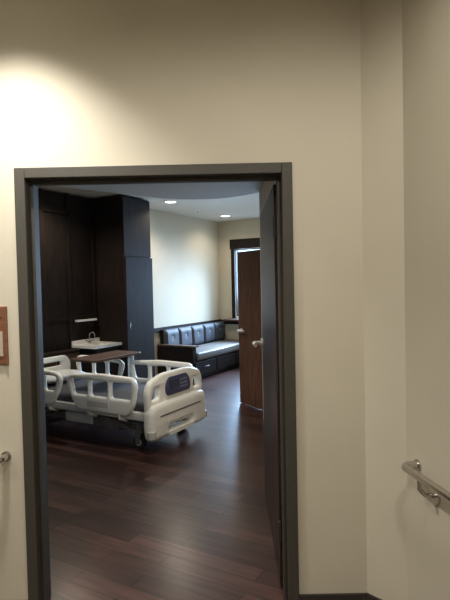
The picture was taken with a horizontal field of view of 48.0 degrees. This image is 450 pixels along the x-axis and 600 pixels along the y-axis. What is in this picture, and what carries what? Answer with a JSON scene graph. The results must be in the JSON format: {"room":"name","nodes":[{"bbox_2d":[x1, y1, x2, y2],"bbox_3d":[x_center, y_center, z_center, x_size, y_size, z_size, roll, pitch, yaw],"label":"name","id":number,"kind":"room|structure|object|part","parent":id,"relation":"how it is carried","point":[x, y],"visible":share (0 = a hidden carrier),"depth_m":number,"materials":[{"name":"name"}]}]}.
{"room":"hospital corridor","nodes":[
{"label":"hospital corridor","id":0,"kind":"room"},
{"bbox_2d":[40,188,219,375],"bbox_3d":[-2.498,0.000,6.609,0.120,2.920,9.600,0,2,30],"label":"wall","id":1,"kind":"structure","parent":0,"point":[184,249],"depth_m":9.45,"materials":[{"name":"white paint"}]},
{"bbox_2d":[38,188,97,352],"bbox_3d":[-3.260,0.073,5.091,0.076,2.900,5.425,0,2,30],"label":"wall panel","id":2,"kind":"object","parent":1,"relation":"attached to","point":[66,221],"depth_m":6.94,"materials":[{"name":"brown wood"}]},
{"bbox_2d":[75,318,96,321],"bbox_3d":[-1.973,0.287,7.185,0.056,0.028,0.380,0,2,30],"label":"wall light","id":3,"kind":"object","parent":1,"relation":"attached to","point":[92,319],"visible":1,"depth_m":7.14,"materials":[{"name":"grey plastic"}]},
{"bbox_2d":[72,337,99,344],"bbox_3d":[-1.983,0.588,7.207,0.015,0.055,0.525,0,2,30],"label":"backsplash","id":4,"kind":"structure","parent":1,"relation":"attached to","point":[77,342],"depth_m":7.15,"materials":[{"name":"white stone"}]},
{"bbox_2d":[154,319,221,332],"bbox_3d":[-0.684,0.488,9.599,0.030,0.080,2.410,0,2,30],"label":"trim","id":5,"kind":"structure","parent":1,"relation":"attached to","point":[156,330],"depth_m":9.41,"materials":[{"name":"brown wood"}]},
{"bbox_2d":[38,186,259,221],"bbox_3d":[-0.521,-1.516,5.455,4.664,0.100,9.470,0,2,30],"label":"ceiling","id":6,"kind":"structure","parent":0,"point":[244,207],"depth_m":8.29,"materials":[{"name":"paint"}]},
{"bbox_2d":[60,181,263,198],"bbox_3d":[-2.201,-1.232,4.194,5.150,0.320,3.284,-1,2,0],"label":"ceiling","id":7,"kind":"structure","parent":0,"point":[205,190],"depth_m":5.20,"materials":[{"name":"paint"}]},
{"bbox_2d":[45,367,283,599],"bbox_3d":[-0.465,1.503,5.507,4.495,0.100,9.350,0,2,30],"label":"floor","id":8,"kind":"structure","parent":0,"point":[183,515],"depth_m":3.62,"materials":[{"name":"brown wood"}]},
{"bbox_2d":[43,349,79,369],"bbox_3d":[-2.410,1.083,6.296,0.184,0.770,1.505,0,2,30],"label":"console","id":9,"kind":"object","parent":8,"relation":"on","point":[70,353],"visible":0.22,"depth_m":6.70,"materials":[{"name":"brown wood"}]},
{"bbox_3d":[-2.259,1.066,6.427,0.015,0.670,0.363,0,2,30],"label":"door","id":10,"kind":"part","parent":9,"relation":"part of","materials":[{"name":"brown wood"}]},
{"bbox_3d":[-2.072,1.052,6.749,0.015,0.670,0.363,0,2,30],"label":"door","id":11,"kind":"part","parent":9,"relation":"part of","materials":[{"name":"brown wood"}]},
{"bbox_2d":[75,345,120,374],"bbox_3d":[-1.776,1.039,7.136,0.442,0.780,0.475,0,2,30],"label":"base cabinet","id":12,"kind":"object","parent":8,"relation":"on","point":[86,367],"visible":0.31,"depth_m":6.95,"materials":[{"name":"brown wood"}]},
{"bbox_2d":[72,337,121,348],"bbox_3d":[-1.796,0.605,7.100,0.445,0.090,0.525,0,2,30],"label":"countertop","id":13,"kind":"structure","parent":12,"relation":"on","point":[95,344],"depth_m":7.07,"materials":[{"name":"white stone"}]},
{"bbox_2d":[85,331,94,342],"bbox_3d":[-1.918,0.530,7.191,0.142,0.168,0.142,-2,2,-13],"label":"faucet","id":14,"kind":"object","parent":13,"relation":"on","point":[89,341],"visible":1,"depth_m":7.18,"materials":[{"name":"metal"}]},
{"bbox_2d":[85,342,108,344],"bbox_3d":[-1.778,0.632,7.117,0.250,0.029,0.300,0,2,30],"label":"sink basin","id":15,"kind":"object","parent":13,"relation":"in","point":[95,343],"depth_m":7.25,"materials":[{"name":"white ceramic"}]},
{"bbox_3d":[-1.673,1.003,6.938,0.018,0.660,0.232,0,2,30],"label":"door","id":16,"kind":"part","parent":12,"relation":"part of","materials":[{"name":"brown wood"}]},
{"bbox_3d":[-1.555,0.994,7.143,0.018,0.660,0.232,0,2,30],"label":"door","id":17,"kind":"part","parent":12,"relation":"part of","materials":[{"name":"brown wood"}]},
{"bbox_2d":[70,350,140,376],"bbox_3d":[-1.363,1.050,5.948,0.560,0.813,0.850,0,2,30],"label":"table","id":18,"kind":"object","parent":8,"relation":"on","point":[106,356],"visible":0.41,"depth_m":5.86,"materials":[{"name":"brown wood"}]},
{"bbox_3d":[-1.165,1.018,6.292,0.070,0.690,0.045,0,2,30],"label":"post","id":19,"kind":"part","parent":18,"relation":"part of","materials":[{"name":"grey plastic"}]},
{"bbox_2d":[94,195,154,377],"bbox_3d":[-1.502,-0.041,7.564,0.648,2.900,0.610,0,2,30],"label":"tall cabinet","id":20,"kind":"object","parent":8,"relation":"on","point":[122,223],"visible":0.77,"depth_m":7.32,"materials":[{"name":"brown wood"}]},
{"bbox_3d":[-1.293,-1.054,7.399,0.020,0.835,0.602,0,2,30],"label":"door","id":21,"kind":"part","parent":20,"relation":"part of","materials":[{"name":"brown wood"}]},
{"bbox_3d":[-1.253,0.343,7.436,0.045,1.930,0.602,0,2,30],"label":"door","id":22,"kind":"part","parent":20,"relation":"part of","materials":[{"name":"brown wood"}]},
{"bbox_2d":[43,355,206,448],"bbox_3d":[-1.362,1.094,5.736,2.135,0.740,1.040,0,2,30],"label":"hospital bed","id":23,"kind":"object","parent":8,"relation":"on","point":[148,406],"visible":0.75,"depth_m":5.24,"materials":[{"name":"grey paint"}]},
{"bbox_3d":[-2.082,0.940,5.578,0.814,0.389,0.052,0,2,30],"label":"rail","id":24,"kind":"part","parent":23,"relation":"part of","materials":[{"name":"beige plastic"}]},
{"bbox_3d":[-1.888,1.143,5.526,0.068,0.173,0.127,0,2,30],"label":"rail arm","id":25,"kind":"part","parent":23,"relation":"part of","materials":[{"name":"grey plastic"}]},
{"bbox_3d":[-2.273,0.917,6.253,0.040,0.380,0.920,0,2,30],"label":"headboard","id":26,"kind":"part","parent":23,"relation":"part of","materials":[{"name":"beige plastic"}]},
{"bbox_3d":[-1.849,1.224,5.606,0.606,0.140,0.032,0,2,30],"label":"actuator rod","id":27,"kind":"part","parent":23,"relation":"part of","materials":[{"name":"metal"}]},
{"bbox_2d":[47,369,84,383],"bbox_3d":[-2.004,0.920,6.099,0.380,0.136,0.600,0,2,30],"label":"pillow","id":28,"kind":"object","parent":23,"relation":"on","point":[65,373],"visible":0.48,"depth_m":5.99,"materials":[{"name":"white fabric"}]},
{"bbox_3d":[-1.390,1.142,5.238,0.068,0.173,0.127,0,2,30],"label":"rail arm","id":29,"kind":"part","parent":23,"relation":"part of","materials":[{"name":"grey plastic"}]},
{"bbox_3d":[-1.334,1.274,5.728,1.670,0.120,0.680,0,2,30],"label":"frame","id":30,"kind":"part","parent":23,"relation":"part of","materials":[{"name":"grey paint"}]},
{"bbox_3d":[-1.593,0.903,6.427,0.814,0.389,0.052,0,2,30],"label":"rail","id":31,"kind":"part","parent":23,"relation":"part of","materials":[{"name":"beige plastic"}]},
{"bbox_3d":[-1.404,1.034,5.757,1.920,0.100,0.840,0,2,30],"label":"mattress","id":32,"kind":"part","parent":23,"relation":"part of","materials":[{"name":"fabric"}]},
{"bbox_3d":[-1.251,0.937,5.098,0.944,0.389,0.052,0,2,30],"label":"rail","id":33,"kind":"part","parent":23,"relation":"part of","materials":[{"name":"beige plastic"}]},
{"bbox_3d":[-1.134,1.222,5.194,0.556,0.140,0.032,0,2,30],"label":"actuator rod","id":34,"kind":"part","parent":23,"relation":"part of","materials":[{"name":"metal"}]},
{"bbox_3d":[-1.028,1.141,5.029,0.068,0.173,0.127,0,2,30],"label":"rail arm","id":35,"kind":"part","parent":23,"relation":"part of","materials":[{"name":"grey plastic"}]},
{"bbox_3d":[-0.761,0.900,5.947,0.944,0.389,0.052,0,2,30],"label":"rail","id":36,"kind":"part","parent":23,"relation":"part of","materials":[{"name":"beige plastic"}]},
{"bbox_3d":[-0.523,0.927,5.244,0.075,0.410,0.965,0,2,30],"label":"footboard","id":37,"kind":"part","parent":23,"relation":"part of","materials":[{"name":"beige plastic"}]},
{"bbox_3d":[-0.490,0.862,5.222,0.042,0.180,0.428,0,2,30],"label":"control panel","id":38,"kind":"part","parent":23,"relation":"part of","materials":[{"name":"plastic"}]},
{"bbox_2d":[157,321,238,381],"bbox_3d":[-0.288,0.904,9.469,0.775,0.840,2.190,0,2,30],"label":"sofa","id":39,"kind":"object","parent":8,"relation":"on","point":[203,346],"visible":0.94,"depth_m":9.05,"materials":[{"name":"leather"}]},
{"bbox_2d":[163,328,178,343],"bbox_3d":[-0.931,0.704,8.933,0.075,0.380,0.410,0,2,30],"label":"cushion","id":40,"kind":"object","parent":39,"relation":"on","point":[170,336],"depth_m":8.87,"materials":[{"name":"leather"}]},
{"bbox_3d":[-0.822,0.906,8.578,0.740,0.235,0.095,0,2,30],"label":"arm","id":41,"kind":"part","parent":39,"relation":"part of","materials":[{"name":"brown wood"}]},
{"bbox_2d":[178,326,191,344],"bbox_3d":[-0.725,0.689,9.291,0.075,0.380,0.410,0,2,30],"label":"cushion","id":42,"kind":"object","parent":39,"relation":"on","point":[185,333],"depth_m":9.25,"materials":[{"name":"leather"}]},
{"bbox_3d":[-0.575,0.733,9.688,0.060,0.500,2.085,0,2,30],"label":"backrest frame","id":43,"kind":"part","parent":39,"relation":"part of","materials":[{"name":"leather"}]},
{"bbox_2d":[190,324,203,344],"bbox_3d":[-0.518,0.673,9.649,0.075,0.380,0.410,0,2,30],"label":"cushion","id":44,"kind":"object","parent":39,"relation":"on","point":[197,330],"depth_m":9.62,"materials":[{"name":"leather"}]},
{"bbox_3d":[-0.327,1.145,8.684,0.020,0.210,0.673,0,2,30],"label":"drawer","id":45,"kind":"part","parent":39,"relation":"part of","materials":[{"name":"brown wood"}]},
{"bbox_2d":[202,323,214,343],"bbox_3d":[-0.311,0.658,10.008,0.075,0.380,0.410,0,2,30],"label":"cushion","id":46,"kind":"object","parent":39,"relation":"on","point":[208,328],"depth_m":9.96,"materials":[{"name":"leather"}]},
{"bbox_3d":[-0.213,0.917,9.484,0.650,0.130,2.070,0,2,30],"label":"seat","id":47,"kind":"part","parent":39,"relation":"part of","materials":[{"name":"leather"}]},
{"bbox_2d":[213,321,224,341],"bbox_3d":[-0.105,0.642,10.366,0.075,0.380,0.410,0,2,30],"label":"cushion","id":48,"kind":"object","parent":39,"relation":"on","point":[219,326],"depth_m":10.31,"materials":[{"name":"leather"}]},
{"bbox_3d":[0.024,1.118,9.293,0.020,0.210,0.673,0,2,30],"label":"drawer","id":49,"kind":"part","parent":39,"relation":"part of","materials":[{"name":"brown wood"}]},
{"bbox_3d":[0.375,1.092,9.901,0.020,0.210,0.673,0,2,30],"label":"drawer","id":50,"kind":"part","parent":39,"relation":"part of","materials":[{"name":"brown wood"}]},
{"bbox_2d":[237,250,262,409],"bbox_3d":[0.439,0.379,6.441,0.206,2.030,0.900,-2,2,-32],"label":"door","id":51,"kind":"structure","parent":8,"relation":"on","point":[248,262],"depth_m":6.58,"materials":[{"name":"brown wood"}]},
{"bbox_2d":[0,0,366,599],"bbox_3d":[-2.115,0.020,2.515,5.570,3.120,0.150,-1,2,0],"label":"wall","id":52,"kind":"structure","parent":0,"point":[83,82],"depth_m":2.42,"materials":[{"name":"beige paint"}]},
{"bbox_2d":[0,306,8,363],"bbox_3d":[-1.155,0.173,2.438,0.210,0.280,0.016,-1,2,0],"label":"room sign","id":53,"kind":"object","parent":52,"relation":"attached to","point":[4,351],"visible":1,"depth_m":2.43,"materials":[{"name":"brown wood"}]},
{"bbox_2d":[0,451,10,463],"bbox_3d":[-2.053,0.831,2.420,2.024,0.145,0.092,-1,2,0],"label":"handrail","id":54,"kind":"object","parent":52,"relation":"attached to","point":[6,455],"visible":1,"depth_m":2.44,"materials":[{"name":"metal"}]},
{"bbox_3d":[-2.058,0.783,2.418,2.017,0.034,0.092,-1,2,0],"label":"rail","id":55,"kind":"part","parent":54,"relation":"part of","materials":[{"name":"metal"}]},
{"bbox_2d":[14,162,298,599],"bbox_3d":[-0.322,0.448,2.530,1.328,2.190,0.180,-1,2,0],"label":"door frame","id":56,"kind":"structure","parent":52,"relation":"attached to","point":[27,181],"depth_m":2.46,"materials":[{"name":"paint"}]},
{"bbox_2d":[252,184,282,585],"bbox_3d":[0.261,0.441,3.240,0.126,2.115,1.222,-1,2,1],"label":"door","id":57,"kind":"structure","parent":52,"relation":"in","point":[269,342],"depth_m":2.96,"materials":[{"name":"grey wood"}]},
{"bbox_3d":[0.237,0.324,3.715,0.071,0.030,0.156,-1,2,1],"label":"lever","id":58,"kind":"part","parent":57,"relation":"part of","materials":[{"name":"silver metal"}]},
{"bbox_2d":[299,593,367,599],"bbox_3d":[-1.433,1.527,2.482,4.270,0.082,0.012,-1,2,0],"label":"baseboard","id":59,"kind":"structure","parent":52,"relation":"attached to","point":[329,596],"depth_m":2.48,"materials":[{"name":"rubber"}]},
{"bbox_2d":[218,218,259,339],"bbox_3d":[1.269,-0.183,9.916,3.300,2.920,0.140,0,2,30],"label":"wall","id":60,"kind":"structure","parent":0,"point":[247,228],"depth_m":10.51,"materials":[{"name":"beige paint"}]},
{"bbox_2d":[221,320,238,323],"bbox_3d":[0.776,0.460,10.130,1.970,0.082,0.030,0,2,30],"label":"trim","id":61,"kind":"structure","parent":60,"relation":"attached to","point":[225,322],"depth_m":10.48,"materials":[{"name":"brown wood"}]},
{"bbox_2d":[223,318,238,320],"bbox_3d":[0.841,0.403,9.951,1.880,0.035,0.270,0,2,30],"label":"windowsill","id":62,"kind":"structure","parent":60,"relation":"attached to","point":[228,319],"depth_m":10.24,"materials":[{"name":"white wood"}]},
{"bbox_2d":[229,238,259,318],"bbox_3d":[0.942,-0.411,10.076,1.825,1.680,0.169,0,2,30],"label":"window","id":63,"kind":"structure","parent":60,"relation":"in","point":[254,243],"depth_m":10.42,"materials":[{"name":"brown wood"}]},
{"bbox_2d":[259,181,275,419],"bbox_3d":[0.451,0.017,4.098,0.100,2.920,3.010,-1,2,0],"label":"wall","id":64,"kind":"structure","parent":0,"point":[267,186],"depth_m":5.07,"materials":[{"name":"grey paint"}]},
{"bbox_2d":[360,0,407,599],"bbox_3d":[0.793,-0.038,2.443,0.247,3.120,0.300,-1,2,0],"label":"wall","id":65,"kind":"structure","parent":0,"point":[380,20],"depth_m":2.37,"materials":[{"name":"beige paint"}]},
{"bbox_2d":[366,593,381,599],"bbox_3d":[0.770,1.483,2.410,0.208,0.082,0.012,1,3,45],"label":"baseboard","id":66,"kind":"structure","parent":65,"relation":"attached to","point":[369,596],"depth_m":2.46,"materials":[{"name":"rubber"}]},
{"bbox_2d":[402,0,449,599],"bbox_3d":[1.254,0.023,0.188,0.120,3.120,4.300,-2,2,-10],"label":"wall","id":67,"kind":"structure","parent":0,"point":[425,23],"depth_m":2.12,"materials":[{"name":"beige paint"}]},
{"bbox_2d":[401,459,449,504],"bbox_3d":[1.032,0.808,0.945,0.092,0.145,2.624,-2,2,-10],"label":"handrail","id":68,"kind":"object","parent":67,"relation":"attached to","point":[435,492],"visible":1,"depth_m":2.07,"materials":[{"name":"metal"}]},
{"bbox_3d":[0.828,0.782,2.084,0.073,0.079,0.018,-2,2,-10],"label":"arm","id":69,"kind":"part","parent":68,"relation":"part of","materials":[{"name":"metal"}]},
{"bbox_3d":[0.869,0.812,2.093,0.012,0.072,0.072,-2,2,-10],"label":"mounting plate","id":70,"kind":"part","parent":68,"relation":"part of","materials":[{"name":"metal"}]}
]}

